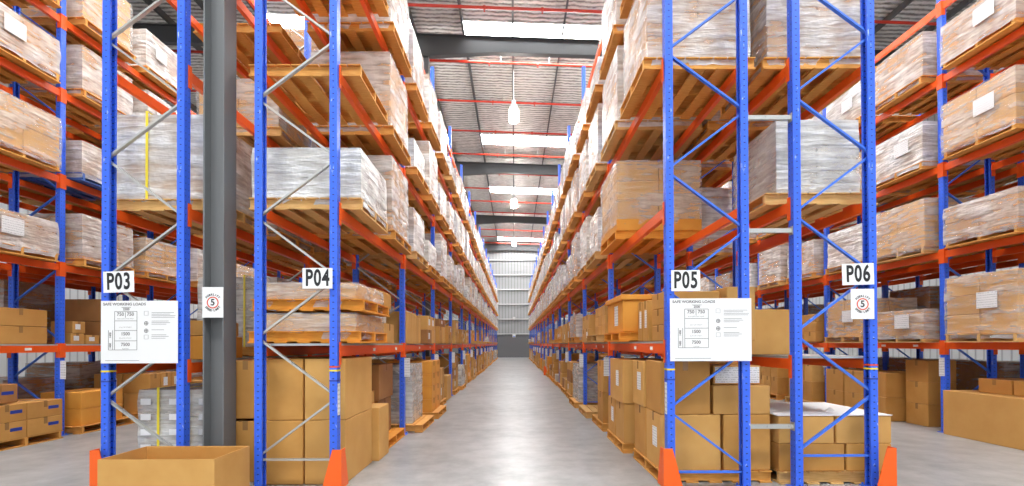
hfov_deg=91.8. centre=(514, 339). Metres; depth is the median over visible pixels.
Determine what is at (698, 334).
print
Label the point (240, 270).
load
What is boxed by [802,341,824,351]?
beam
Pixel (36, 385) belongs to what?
load
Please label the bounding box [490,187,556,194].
window
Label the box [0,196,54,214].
beam
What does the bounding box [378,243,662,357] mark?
wall
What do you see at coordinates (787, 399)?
pallet
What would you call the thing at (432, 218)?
beam
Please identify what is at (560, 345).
beam
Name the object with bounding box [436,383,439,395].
carton
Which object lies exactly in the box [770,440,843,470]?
carton
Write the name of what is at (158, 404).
load
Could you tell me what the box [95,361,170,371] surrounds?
load
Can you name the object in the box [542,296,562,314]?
load
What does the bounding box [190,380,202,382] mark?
carton
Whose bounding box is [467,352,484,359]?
carton
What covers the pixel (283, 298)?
load
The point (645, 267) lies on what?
beam
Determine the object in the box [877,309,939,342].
load
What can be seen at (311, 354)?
beam
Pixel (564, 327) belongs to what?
carton
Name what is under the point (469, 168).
beam
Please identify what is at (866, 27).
frame
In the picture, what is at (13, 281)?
frame
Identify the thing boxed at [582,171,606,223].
beam
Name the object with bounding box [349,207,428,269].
load
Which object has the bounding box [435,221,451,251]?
beam
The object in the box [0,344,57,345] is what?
panel
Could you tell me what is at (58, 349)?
beam
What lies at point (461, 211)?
load
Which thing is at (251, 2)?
beam
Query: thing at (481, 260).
load
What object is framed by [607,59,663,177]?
beam
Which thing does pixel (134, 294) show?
beam
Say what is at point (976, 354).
wall
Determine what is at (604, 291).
beam
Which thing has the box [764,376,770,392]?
carton
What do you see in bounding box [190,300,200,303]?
beam
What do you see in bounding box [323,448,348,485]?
guard
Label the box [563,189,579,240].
load
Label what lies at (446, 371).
carton
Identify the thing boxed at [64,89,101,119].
beam
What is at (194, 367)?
beam
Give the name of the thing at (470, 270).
load
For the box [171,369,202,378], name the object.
load
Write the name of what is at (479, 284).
load
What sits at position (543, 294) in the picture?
load
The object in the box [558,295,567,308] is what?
beam
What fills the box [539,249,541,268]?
load
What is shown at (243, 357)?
panel
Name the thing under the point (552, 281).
load
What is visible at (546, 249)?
load
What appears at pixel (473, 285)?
load
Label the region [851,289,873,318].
speed limit sign
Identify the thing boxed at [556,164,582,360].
frame
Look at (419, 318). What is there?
carton
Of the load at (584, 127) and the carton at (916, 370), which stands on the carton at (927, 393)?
the carton at (916, 370)
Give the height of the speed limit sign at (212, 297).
0.290 m
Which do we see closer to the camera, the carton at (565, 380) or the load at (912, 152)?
the load at (912, 152)
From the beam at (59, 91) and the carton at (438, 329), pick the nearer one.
the beam at (59, 91)
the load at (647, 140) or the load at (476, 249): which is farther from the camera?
the load at (476, 249)
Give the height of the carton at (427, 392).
0.233 m
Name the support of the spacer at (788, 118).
attached to the frame at (741, 103)
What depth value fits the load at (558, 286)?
15.15 m
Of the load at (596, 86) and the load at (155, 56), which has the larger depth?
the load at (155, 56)
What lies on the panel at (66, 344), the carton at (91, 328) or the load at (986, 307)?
the carton at (91, 328)
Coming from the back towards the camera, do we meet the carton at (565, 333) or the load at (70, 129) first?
the carton at (565, 333)
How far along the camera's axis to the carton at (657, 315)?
5.25 m
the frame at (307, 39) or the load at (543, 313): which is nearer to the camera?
the frame at (307, 39)
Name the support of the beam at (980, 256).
attached to the frame at (826, 231)
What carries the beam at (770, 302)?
attached to the frame
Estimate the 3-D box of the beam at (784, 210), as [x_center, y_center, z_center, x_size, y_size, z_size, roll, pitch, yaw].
[2.664,-1.241,6.156,0.066,0.220,2.838,0,-1,0]
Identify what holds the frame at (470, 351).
on the floor
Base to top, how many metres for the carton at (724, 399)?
0.281 m
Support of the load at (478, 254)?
on the beam
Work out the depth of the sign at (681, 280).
4.66 m
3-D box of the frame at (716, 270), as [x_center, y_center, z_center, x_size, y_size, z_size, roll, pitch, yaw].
[6.887,-2.114,16.104,0.901,7.200,0.150,0,-1,0]
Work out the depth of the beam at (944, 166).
6.94 m
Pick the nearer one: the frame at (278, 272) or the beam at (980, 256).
the beam at (980, 256)
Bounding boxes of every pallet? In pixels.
[0,430,62,450]
[64,416,134,433]
[122,413,141,418]
[193,23,306,78]
[248,64,387,124]
[389,428,404,447]
[421,405,446,418]
[440,398,445,404]
[452,387,458,394]
[579,405,597,417]
[587,334,603,341]
[592,414,607,431]
[604,332,638,341]
[607,429,634,453]
[633,448,771,482]
[770,393,788,399]
[770,467,880,484]
[784,396,824,401]
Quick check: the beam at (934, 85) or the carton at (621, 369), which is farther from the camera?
the beam at (934, 85)
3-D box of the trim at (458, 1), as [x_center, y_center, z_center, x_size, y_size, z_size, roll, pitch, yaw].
[-1.655,-10.010,20.788,0.060,0.215,59.400,0,-1,0]
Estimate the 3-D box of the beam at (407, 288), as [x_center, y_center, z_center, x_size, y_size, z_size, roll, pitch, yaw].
[-2.436,-1.143,11.835,0.066,0.220,2.838,0,-1,0]
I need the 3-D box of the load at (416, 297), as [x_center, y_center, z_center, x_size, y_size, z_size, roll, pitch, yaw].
[-3.518,-1.556,15.327,1.100,0.759,1.100,0,-1,-1]
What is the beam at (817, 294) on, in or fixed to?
attached to the frame at (805, 300)
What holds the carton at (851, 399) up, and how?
on the floor
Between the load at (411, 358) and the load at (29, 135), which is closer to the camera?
the load at (29, 135)
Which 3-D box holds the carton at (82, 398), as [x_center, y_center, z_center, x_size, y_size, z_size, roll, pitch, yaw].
[-7.062,0.956,8.127,0.638,0.258,0.820,0,-1,0]
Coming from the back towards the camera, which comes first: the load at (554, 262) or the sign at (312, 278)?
the load at (554, 262)
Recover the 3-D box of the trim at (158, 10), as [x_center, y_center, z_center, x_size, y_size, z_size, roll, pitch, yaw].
[-11.256,-10.360,20.791,0.060,0.215,59.400,0,-1,0]
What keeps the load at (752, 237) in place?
on the beam
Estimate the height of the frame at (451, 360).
7.200 m
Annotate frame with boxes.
[8,0,67,435]
[88,287,128,361]
[101,0,190,457]
[147,231,176,371]
[254,0,340,485]
[267,11,310,280]
[277,271,301,282]
[353,75,409,434]
[394,308,418,356]
[397,67,438,359]
[422,126,454,395]
[439,164,464,363]
[453,191,472,369]
[458,211,477,358]
[465,227,481,354]
[471,239,485,352]
[474,249,487,351]
[478,257,490,351]
[481,264,492,350]
[533,264,542,354]
[535,257,546,350]
[537,248,550,352]
[539,239,554,357]
[542,226,558,359]
[545,211,564,355]
[550,191,572,356]
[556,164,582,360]
[565,126,597,361]
[579,66,620,404]
[604,160,660,432]
[640,276,652,357]
[662,0,750,485]
[686,160,737,287]
[715,267,720,289]
[757,233,788,308]
[785,0,878,485]
[803,287,834,354]
[822,108,863,401]
[881,114,922,369]
[936,0,996,432]
[1017,150,1023,377]
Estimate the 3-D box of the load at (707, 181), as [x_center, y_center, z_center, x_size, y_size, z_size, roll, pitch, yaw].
[3.021,-3.185,8.283,1.100,1.089,1.100,0,-1,0]
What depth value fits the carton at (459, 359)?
16.37 m
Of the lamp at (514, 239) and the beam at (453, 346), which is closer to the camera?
the beam at (453, 346)
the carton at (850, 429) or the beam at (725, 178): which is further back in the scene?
the beam at (725, 178)
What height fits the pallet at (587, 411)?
0.118 m
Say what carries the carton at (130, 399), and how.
on the pallet at (134, 414)
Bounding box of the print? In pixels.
[675,311,742,358]
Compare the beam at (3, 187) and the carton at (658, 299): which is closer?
the carton at (658, 299)
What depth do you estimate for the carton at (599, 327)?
8.31 m
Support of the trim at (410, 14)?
attached to the wall at (512, 269)
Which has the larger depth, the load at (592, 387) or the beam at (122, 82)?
the load at (592, 387)
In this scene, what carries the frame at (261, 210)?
on the floor
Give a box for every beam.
[0,56,63,102]
[0,84,12,96]
[0,154,62,188]
[0,172,11,187]
[0,183,127,227]
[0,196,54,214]
[0,254,62,275]
[0,262,11,275]
[0,269,124,294]
[0,274,90,294]
[0,343,62,357]
[19,179,147,230]
[19,265,149,294]
[20,94,101,140]
[26,0,63,28]
[63,175,101,197]
[63,262,176,289]
[63,343,100,357]
[64,16,176,104]
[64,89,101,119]
[66,131,101,148]
[96,287,176,300]
[116,363,175,372]
[117,74,176,114]
[117,210,253,262]
[128,224,202,249]
[128,289,198,300]
[130,23,896,66]
[153,287,200,297]
[166,0,251,79]
[187,354,310,381]
[188,65,280,147]
[188,203,310,267]
[190,287,199,293]
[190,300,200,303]
[236,258,252,265]
[237,0,291,66]
[247,0,254,9]
[266,345,355,355]
[267,75,329,147]
[267,211,355,268]
[267,261,301,277]
[267,268,298,278]
[296,0,328,51]
[311,256,365,286]
[311,354,365,356]
[339,64,404,175]
[339,202,404,268]
[339,342,404,364]
[359,0,404,85]
[359,259,398,289]
[366,280,396,301]
[366,352,396,357]
[405,84,426,140]
[405,170,434,226]
[405,255,434,289]
[405,285,423,300]
[405,298,418,308]
[405,343,434,356]
[406,351,418,354]
[425,295,439,308]
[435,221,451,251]
[435,282,451,300]
[435,343,451,353]
[437,110,451,157]
[438,166,451,202]
[452,155,458,174]
[452,161,731,180]
[452,199,462,222]
[452,247,462,266]
[452,295,462,308]
[452,344,462,349]
[463,264,470,277]
[463,304,470,313]
[463,343,470,348]
[472,214,549,224]
[482,244,541,250]
[552,263,557,277]
[552,343,558,349]
[558,242,567,265]
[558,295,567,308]
[559,344,567,349]
[568,218,581,248]
[568,283,581,300]
[568,342,582,352]
[571,304,579,313]
[581,295,594,308]
[582,35,601,100]
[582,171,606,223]
[582,255,607,289]
[583,342,607,352]
[596,282,615,300]
[598,296,607,303]
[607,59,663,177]
[608,202,663,268]
[608,340,664,362]
[614,277,639,297]
[614,351,639,355]
[618,259,653,288]
[640,252,686,286]
[640,352,662,357]
[644,284,663,293]
[657,209,736,268]
[661,68,735,161]
[687,197,790,265]
[693,58,788,164]
[699,256,732,274]
[705,263,732,274]
[709,170,731,187]
[718,259,752,275]
[733,355,791,377]
[735,66,860,168]
[736,203,861,265]
[755,292,783,300]
[755,292,803,305]
[756,301,773,306]
[758,217,823,244]
[758,275,824,297]
[776,292,823,305]
[787,280,841,297]
[801,217,856,239]
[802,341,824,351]
[802,358,863,368]
[804,212,881,240]
[804,278,882,297]
[824,163,939,217]
[825,249,940,284]
[825,340,941,354]
[833,277,914,297]
[859,76,938,134]
[860,81,982,151]
[861,167,983,221]
[875,3,937,63]
[877,252,984,278]
[882,163,1019,212]
[883,253,1020,284]
[920,260,1018,284]
[938,0,956,16]
[939,25,1023,89]
[940,131,1023,176]
[941,234,1023,263]
[942,340,1023,354]
[968,182,1017,197]
[990,57,1023,79]
[991,152,1023,175]
[992,245,1023,262]
[1020,162,1023,176]
[1021,252,1023,262]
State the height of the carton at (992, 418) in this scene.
0.657 m
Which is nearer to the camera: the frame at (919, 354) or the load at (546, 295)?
the frame at (919, 354)
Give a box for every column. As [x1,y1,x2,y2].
[203,0,236,445]
[422,56,429,355]
[463,175,464,350]
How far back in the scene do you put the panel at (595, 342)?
8.46 m
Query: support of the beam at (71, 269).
attached to the frame at (13, 281)
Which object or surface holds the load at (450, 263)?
on the beam at (437, 286)
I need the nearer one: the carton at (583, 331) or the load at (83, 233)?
the load at (83, 233)
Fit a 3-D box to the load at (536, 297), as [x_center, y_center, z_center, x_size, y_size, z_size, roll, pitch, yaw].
[1.809,-2.994,29.550,1.100,1.086,1.100,0,-1,0]
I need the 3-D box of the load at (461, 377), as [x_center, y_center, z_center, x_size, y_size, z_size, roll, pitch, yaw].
[-2.098,1.139,15.320,1.100,0.739,1.100,0,-1,0]
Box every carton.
[0,307,46,326]
[0,326,46,343]
[0,384,17,403]
[0,403,25,423]
[0,420,25,441]
[11,399,61,419]
[26,415,61,436]
[41,388,121,408]
[51,321,84,332]
[52,333,83,343]
[64,403,121,425]
[65,299,100,321]
[79,322,100,343]
[84,335,98,343]
[94,373,130,392]
[97,446,249,485]
[122,393,123,408]
[123,373,159,392]
[124,393,141,412]
[144,372,170,386]
[168,371,175,385]
[190,321,237,336]
[190,336,241,358]
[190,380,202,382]
[236,358,270,418]
[236,419,253,481]
[266,357,323,419]
[266,419,304,484]
[305,356,371,419]
[305,408,371,484]
[368,288,390,309]
[368,315,385,322]
[371,403,388,460]
[372,359,394,362]
[372,363,392,399]
[374,396,390,429]
[377,311,408,343]
[384,323,393,342]
[387,360,435,373]
[406,312,411,343]
[410,313,413,343]
[414,314,415,343]
[416,316,431,329]
[416,317,418,343]
[418,318,420,343]
[420,330,431,343]
[421,372,435,386]
[421,385,435,398]
[421,397,435,411]
[422,330,434,343]
[432,317,434,330]
[435,319,444,326]
[435,326,441,343]
[436,360,439,371]
[436,371,439,383]
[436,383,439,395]
[436,394,439,407]
[439,357,455,367]
[440,356,457,366]
[440,367,443,382]
[441,354,469,361]
[442,327,444,343]
[442,355,465,370]
[442,383,443,398]
[444,368,455,378]
[444,374,450,400]
[445,320,455,331]
[445,326,449,334]
[445,335,449,343]
[452,332,455,343]
[452,378,455,389]
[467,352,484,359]
[547,356,551,364]
[553,354,578,361]
[553,362,558,369]
[553,370,558,378]
[560,361,566,372]
[560,373,566,384]
[562,324,567,332]
[564,332,566,342]
[564,379,566,389]
[567,328,569,342]
[567,361,590,369]
[567,369,573,382]
[569,382,573,394]
[582,329,584,341]
[583,316,585,329]
[585,315,595,328]
[585,329,594,341]
[587,353,607,360]
[591,356,623,360]
[598,307,601,316]
[598,316,601,325]
[598,326,601,334]
[598,360,608,392]
[598,390,608,422]
[602,305,607,315]
[602,315,607,324]
[602,325,607,333]
[605,294,655,332]
[608,395,615,434]
[610,358,662,403]
[616,400,634,443]
[633,360,645,406]
[635,403,646,456]
[638,302,647,341]
[643,300,652,340]
[646,360,709,413]
[646,408,720,469]
[652,291,718,310]
[652,308,663,325]
[652,325,663,340]
[709,361,737,363]
[710,364,759,384]
[710,384,769,413]
[713,287,754,340]
[719,414,769,469]
[752,309,789,354]
[760,366,763,375]
[764,367,770,375]
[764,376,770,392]
[769,414,833,443]
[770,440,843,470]
[771,367,787,376]
[771,377,788,394]
[802,314,823,322]
[802,322,823,331]
[802,364,804,380]
[804,332,823,341]
[804,381,824,400]
[805,365,834,381]
[826,369,863,390]
[826,389,844,405]
[833,416,890,442]
[843,443,890,470]
[844,370,902,393]
[844,392,863,409]
[878,371,905,396]
[878,396,905,420]
[906,360,955,382]
[906,381,955,404]
[906,402,940,426]
[943,390,1023,450]
[979,378,1023,394]
[1014,381,1023,395]
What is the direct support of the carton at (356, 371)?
on the carton at (355, 431)
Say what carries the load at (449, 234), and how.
on the beam at (437, 227)
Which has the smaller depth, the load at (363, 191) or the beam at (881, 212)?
the load at (363, 191)
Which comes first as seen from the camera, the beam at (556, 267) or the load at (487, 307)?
the beam at (556, 267)
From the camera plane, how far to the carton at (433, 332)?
9.93 m
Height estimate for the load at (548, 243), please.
0.615 m
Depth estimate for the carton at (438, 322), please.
10.83 m
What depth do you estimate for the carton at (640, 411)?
5.67 m
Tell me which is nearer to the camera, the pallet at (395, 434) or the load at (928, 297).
the pallet at (395, 434)
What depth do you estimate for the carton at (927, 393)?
8.11 m
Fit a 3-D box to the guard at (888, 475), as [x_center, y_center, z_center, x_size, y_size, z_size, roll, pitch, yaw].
[3.424,1.199,4.665,0.190,0.400,0.200,0,-1,0]
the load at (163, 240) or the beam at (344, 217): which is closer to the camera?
the beam at (344, 217)
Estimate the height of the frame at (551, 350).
7.200 m
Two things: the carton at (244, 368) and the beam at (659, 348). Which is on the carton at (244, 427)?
the carton at (244, 368)
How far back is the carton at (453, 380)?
13.53 m
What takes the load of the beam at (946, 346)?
attached to the frame at (944, 360)
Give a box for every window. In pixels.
[267,14,411,28]
[464,21,601,39]
[481,134,570,146]
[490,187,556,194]
[498,237,542,241]
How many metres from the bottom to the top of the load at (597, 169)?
1.096 m
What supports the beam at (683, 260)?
attached to the frame at (734, 243)
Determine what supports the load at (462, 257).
on the beam at (453, 251)
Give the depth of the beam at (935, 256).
8.33 m
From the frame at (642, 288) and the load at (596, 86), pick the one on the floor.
the frame at (642, 288)
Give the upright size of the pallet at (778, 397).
0.118 m
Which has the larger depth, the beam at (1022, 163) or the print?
the beam at (1022, 163)
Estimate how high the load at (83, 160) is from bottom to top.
0.640 m
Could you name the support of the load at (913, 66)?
on the beam at (934, 85)
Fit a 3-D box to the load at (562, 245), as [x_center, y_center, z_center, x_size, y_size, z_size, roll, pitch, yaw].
[1.821,-3.131,13.958,1.100,1.088,1.100,0,-1,0]
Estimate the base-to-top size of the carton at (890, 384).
0.418 m
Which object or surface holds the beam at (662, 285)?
attached to the frame at (642, 288)
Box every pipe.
[172,50,592,67]
[191,90,580,106]
[245,0,948,25]
[446,125,571,135]
[452,153,564,157]
[464,184,556,191]
[470,196,551,203]
[471,211,550,214]
[480,226,542,231]
[480,236,542,238]
[482,239,541,244]
[499,174,730,182]
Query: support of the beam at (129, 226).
attached to the frame at (91, 357)
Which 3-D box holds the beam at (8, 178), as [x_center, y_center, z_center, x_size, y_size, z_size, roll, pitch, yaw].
[-7.665,-2.425,6.167,0.066,0.220,2.838,0,-1,0]
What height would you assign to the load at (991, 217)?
0.599 m
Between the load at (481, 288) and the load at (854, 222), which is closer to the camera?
the load at (854, 222)
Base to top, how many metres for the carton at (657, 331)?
0.168 m
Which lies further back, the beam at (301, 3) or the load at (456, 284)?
the load at (456, 284)
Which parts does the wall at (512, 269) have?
dado panel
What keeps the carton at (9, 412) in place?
on the carton at (11, 430)
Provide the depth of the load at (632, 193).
6.31 m
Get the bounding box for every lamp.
[509,69,518,123]
[511,194,516,207]
[512,236,515,245]
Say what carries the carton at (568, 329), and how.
on the panel
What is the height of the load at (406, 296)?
0.841 m
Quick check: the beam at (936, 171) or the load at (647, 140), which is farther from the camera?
the beam at (936, 171)
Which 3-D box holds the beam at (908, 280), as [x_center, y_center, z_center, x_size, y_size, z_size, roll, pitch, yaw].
[8.503,-1.242,11.836,0.066,0.220,2.838,0,-1,0]
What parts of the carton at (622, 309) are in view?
lid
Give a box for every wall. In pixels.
[0,8,273,376]
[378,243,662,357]
[756,113,1019,361]
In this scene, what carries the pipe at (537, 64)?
hanging from the ceiling
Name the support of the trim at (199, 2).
attached to the wall at (512, 269)
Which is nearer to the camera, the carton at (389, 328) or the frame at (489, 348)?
the carton at (389, 328)
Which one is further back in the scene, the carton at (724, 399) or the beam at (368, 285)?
the beam at (368, 285)
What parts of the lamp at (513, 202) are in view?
lamp shade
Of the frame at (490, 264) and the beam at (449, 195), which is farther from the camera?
the frame at (490, 264)
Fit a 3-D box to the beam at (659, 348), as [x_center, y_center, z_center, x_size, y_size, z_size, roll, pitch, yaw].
[1.463,0.123,6.144,0.066,0.220,2.838,0,-1,0]
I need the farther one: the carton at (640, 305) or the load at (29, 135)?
the load at (29, 135)
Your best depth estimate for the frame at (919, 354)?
10.38 m
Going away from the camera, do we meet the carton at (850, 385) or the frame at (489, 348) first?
the carton at (850, 385)
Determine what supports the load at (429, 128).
on the beam at (409, 104)
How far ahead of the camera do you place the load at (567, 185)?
12.24 m
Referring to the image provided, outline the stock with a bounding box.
[322,330,789,378]
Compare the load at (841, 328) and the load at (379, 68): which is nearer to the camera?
the load at (379, 68)
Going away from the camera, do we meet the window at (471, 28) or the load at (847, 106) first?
the load at (847, 106)
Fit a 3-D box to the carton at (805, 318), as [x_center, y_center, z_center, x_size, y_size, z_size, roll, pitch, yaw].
[6.688,-0.462,11.105,0.427,0.178,0.879,0,-1,0]
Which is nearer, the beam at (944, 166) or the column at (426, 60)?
the beam at (944, 166)
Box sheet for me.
[770,402,891,415]
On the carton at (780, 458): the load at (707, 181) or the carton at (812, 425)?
the carton at (812, 425)
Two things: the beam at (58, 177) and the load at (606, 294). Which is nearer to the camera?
the beam at (58, 177)
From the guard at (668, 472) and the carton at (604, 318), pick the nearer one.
the guard at (668, 472)
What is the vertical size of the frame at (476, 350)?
7.200 m
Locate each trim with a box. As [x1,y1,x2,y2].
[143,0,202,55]
[191,103,198,113]
[194,0,202,9]
[407,0,482,243]
[457,0,498,243]
[512,0,513,223]
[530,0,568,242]
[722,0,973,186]
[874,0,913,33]
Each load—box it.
[0,0,61,7]
[0,2,60,83]
[0,91,60,171]
[0,171,52,200]
[0,209,59,261]
[0,280,54,343]
[0,376,54,398]
[19,140,101,200]
[20,45,132,126]
[20,214,135,275]
[22,0,136,63]
[22,199,101,213]
[27,97,101,147]
[27,362,100,389]
[88,90,176,134]
[88,199,141,217]
[89,238,176,283]
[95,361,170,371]
[117,29,176,100]
[117,111,268,234]
[131,229,146,235]
[137,382,202,447]
[139,235,176,245]
[153,248,202,289]
[158,223,193,234]
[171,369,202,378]
[190,264,253,293]
[194,221,314,255]
[197,275,309,355]
[199,80,308,148]
[247,313,387,342]
[249,148,387,233]
[251,282,389,316]
[267,243,346,269]
[267,271,285,275]
[268,29,318,79]
[287,0,388,16]
[294,258,370,279]
[306,51,410,165]
[307,0,411,76]
[310,155,411,254]
[311,140,318,147]
[340,271,388,287]
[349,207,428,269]
[372,138,428,194]
[376,240,439,279]
[379,280,396,293]
[381,356,415,359]
[391,290,412,298]
[391,293,421,302]
[391,363,433,432]
[405,27,427,121]
[405,233,449,287]
[405,297,421,306]
[406,75,440,150]
[407,141,439,215]
[411,255,456,293]
[420,183,449,231]
[425,201,456,242]
[425,265,462,298]
[435,111,449,175]
[435,265,466,302]
[438,156,456,193]
[441,285,470,305]
[446,168,461,207]
[446,211,462,253]
[446,277,473,308]
[447,221,466,260]
[452,283,476,310]
[453,176,466,219]
[454,230,470,267]
[455,287,478,313]
[458,364,465,389]
[463,194,470,230]
[463,293,482,316]
[463,295,481,314]
[464,248,473,273]
[464,255,476,278]
[466,297,484,318]
[468,216,473,238]
[468,307,486,319]
[470,215,476,246]
[470,229,478,252]
[471,302,487,320]
[472,231,480,258]
[473,260,478,282]
[473,307,489,321]
[476,238,483,262]
[476,261,481,286]
[477,271,484,292]
[477,307,491,323]
[478,267,483,289]
[482,249,486,271]
[482,273,486,295]
[485,259,488,278]
[487,263,490,281]
[487,352,490,364]
[535,279,538,298]
[536,301,551,320]
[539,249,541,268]
[539,295,557,318]
[540,264,545,288]
[541,293,558,316]
[542,234,546,258]
[542,259,546,285]
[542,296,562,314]
[544,225,549,253]
[544,254,551,281]
[544,287,567,312]
[546,227,551,246]
[546,253,555,277]
[546,283,567,310]
[548,211,554,239]
[548,245,556,271]
[548,279,577,308]
[550,200,557,231]
[551,231,567,266]
[551,274,579,305]
[554,185,561,220]
[554,234,572,259]
[555,265,588,302]
[558,162,566,209]
[558,205,571,250]
[558,265,594,298]
[562,141,573,194]
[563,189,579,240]
[563,255,606,293]
[568,123,580,176]
[568,168,595,228]
[569,232,621,287]
[569,314,594,342]
[569,363,597,407]
[576,88,590,152]
[576,139,602,212]
[577,216,637,279]
[585,103,661,191]
[586,56,604,122]
[586,207,662,268]
[599,0,628,79]
[600,45,702,161]
[600,162,701,254]
[600,291,638,296]
[614,285,653,291]
[620,0,634,18]
[620,0,755,118]
[621,276,663,285]
[636,266,705,276]
[661,188,732,266]
[673,155,731,187]
[680,111,774,161]
[700,276,714,290]
[701,271,732,276]
[716,273,763,296]
[719,0,876,118]
[720,120,877,229]
[721,181,731,187]
[749,233,763,245]
[749,263,783,294]
[756,233,777,239]
[757,241,822,289]
[778,304,823,314]
[786,239,841,283]
[804,220,856,239]
[807,111,821,119]
[824,298,916,342]
[825,223,920,274]
[826,81,918,143]
[855,152,918,207]
[875,31,982,114]
[876,121,983,189]
[876,198,984,263]
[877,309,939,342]
[878,357,915,369]
[884,189,984,210]
[885,263,983,273]
[889,359,981,370]
[890,286,939,342]
[940,0,1023,69]
[942,66,1023,159]
[943,187,1023,248]
[944,268,1023,341]
[948,158,1017,189]
[950,247,1015,262]
[955,361,1019,389]
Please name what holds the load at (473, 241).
on the beam
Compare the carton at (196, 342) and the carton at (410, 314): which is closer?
the carton at (196, 342)
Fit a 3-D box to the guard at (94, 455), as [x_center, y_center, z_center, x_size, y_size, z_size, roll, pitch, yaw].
[-3.826,1.224,4.675,0.190,0.400,0.200,0,-1,0]
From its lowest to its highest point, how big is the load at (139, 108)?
0.839 m
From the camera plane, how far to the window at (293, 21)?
16.17 m
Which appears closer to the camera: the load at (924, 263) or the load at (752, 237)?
the load at (924, 263)
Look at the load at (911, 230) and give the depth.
8.04 m
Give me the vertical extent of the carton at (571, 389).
0.298 m
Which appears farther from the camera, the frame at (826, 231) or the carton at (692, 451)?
the frame at (826, 231)
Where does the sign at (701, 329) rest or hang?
attached to the frame at (741, 103)
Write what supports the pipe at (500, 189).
hanging from the ceiling
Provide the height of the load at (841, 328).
0.841 m
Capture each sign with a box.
[101,301,177,362]
[103,271,133,292]
[202,287,222,317]
[302,268,331,288]
[670,298,751,360]
[671,270,699,290]
[842,263,873,284]
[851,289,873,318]
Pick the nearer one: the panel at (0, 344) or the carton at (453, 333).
the panel at (0, 344)
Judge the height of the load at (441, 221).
0.836 m
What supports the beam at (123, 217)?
attached to the frame at (110, 32)
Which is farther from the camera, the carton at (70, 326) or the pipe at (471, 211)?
the pipe at (471, 211)
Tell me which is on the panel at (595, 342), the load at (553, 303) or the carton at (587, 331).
the carton at (587, 331)
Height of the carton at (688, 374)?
0.521 m
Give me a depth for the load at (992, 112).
6.74 m
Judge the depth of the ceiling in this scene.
19.73 m
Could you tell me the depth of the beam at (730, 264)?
17.36 m
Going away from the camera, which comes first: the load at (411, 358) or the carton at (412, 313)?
the carton at (412, 313)
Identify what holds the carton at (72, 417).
on the pallet at (124, 420)
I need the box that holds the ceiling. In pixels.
[20,0,979,243]
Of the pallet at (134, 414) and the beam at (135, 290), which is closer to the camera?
the pallet at (134, 414)
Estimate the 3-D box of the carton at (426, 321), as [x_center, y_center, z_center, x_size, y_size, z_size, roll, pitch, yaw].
[-1.836,-0.316,9.433,0.451,0.258,0.447,0,-1,0]
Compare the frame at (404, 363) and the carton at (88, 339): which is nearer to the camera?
the frame at (404, 363)
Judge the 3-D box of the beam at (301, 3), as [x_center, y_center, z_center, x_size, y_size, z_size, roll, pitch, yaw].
[-2.445,-3.833,6.179,0.066,0.220,2.838,0,-1,0]
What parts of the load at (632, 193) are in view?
board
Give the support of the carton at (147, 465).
on the floor
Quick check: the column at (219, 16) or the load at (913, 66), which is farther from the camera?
the load at (913, 66)
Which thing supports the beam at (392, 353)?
attached to the frame
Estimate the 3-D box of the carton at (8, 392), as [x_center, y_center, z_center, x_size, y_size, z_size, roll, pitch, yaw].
[-7.252,0.718,6.499,1.021,0.248,0.478,0,-1,0]
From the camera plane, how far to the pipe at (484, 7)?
14.53 m
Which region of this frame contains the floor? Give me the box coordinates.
[0,357,1023,485]
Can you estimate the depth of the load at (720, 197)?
7.75 m
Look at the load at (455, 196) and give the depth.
13.77 m
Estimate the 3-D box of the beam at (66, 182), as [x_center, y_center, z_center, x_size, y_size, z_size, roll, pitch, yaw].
[-6.931,-2.402,9.007,0.066,0.220,2.838,0,-1,0]
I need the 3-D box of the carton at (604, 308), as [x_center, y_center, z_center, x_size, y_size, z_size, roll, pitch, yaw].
[1.708,-0.468,7.944,0.572,0.152,0.312,0,-1,0]
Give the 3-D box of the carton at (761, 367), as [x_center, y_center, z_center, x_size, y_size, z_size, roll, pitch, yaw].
[6.604,0.709,12.785,0.512,0.417,0.303,0,-1,0]
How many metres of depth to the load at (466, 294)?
16.62 m
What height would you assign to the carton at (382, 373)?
0.476 m
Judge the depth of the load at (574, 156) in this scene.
10.94 m
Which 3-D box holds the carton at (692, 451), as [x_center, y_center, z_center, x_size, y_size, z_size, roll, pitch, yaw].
[1.733,1.014,5.146,0.591,0.547,0.538,0,-1,0]
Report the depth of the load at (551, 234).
18.10 m
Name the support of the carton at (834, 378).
on the carton
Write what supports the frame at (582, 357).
on the floor
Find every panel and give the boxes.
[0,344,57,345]
[66,344,100,345]
[191,355,307,362]
[270,343,402,345]
[584,342,640,343]
[610,341,662,343]
[752,354,863,357]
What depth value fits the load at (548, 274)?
19.35 m
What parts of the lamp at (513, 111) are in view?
cord, lamp shade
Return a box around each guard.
[89,448,101,485]
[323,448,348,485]
[658,446,682,485]
[877,446,896,485]
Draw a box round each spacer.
[748,112,791,123]
[749,226,792,235]
[750,422,794,430]
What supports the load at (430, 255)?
on the beam at (408, 265)
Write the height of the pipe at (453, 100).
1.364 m
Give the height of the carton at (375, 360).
0.498 m
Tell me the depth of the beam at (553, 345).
17.53 m
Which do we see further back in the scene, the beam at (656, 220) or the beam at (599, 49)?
the beam at (599, 49)
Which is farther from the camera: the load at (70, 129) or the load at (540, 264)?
the load at (540, 264)
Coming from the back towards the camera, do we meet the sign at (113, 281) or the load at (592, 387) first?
the load at (592, 387)
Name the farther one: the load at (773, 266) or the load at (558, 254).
the load at (558, 254)
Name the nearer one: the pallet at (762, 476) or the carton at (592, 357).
the pallet at (762, 476)

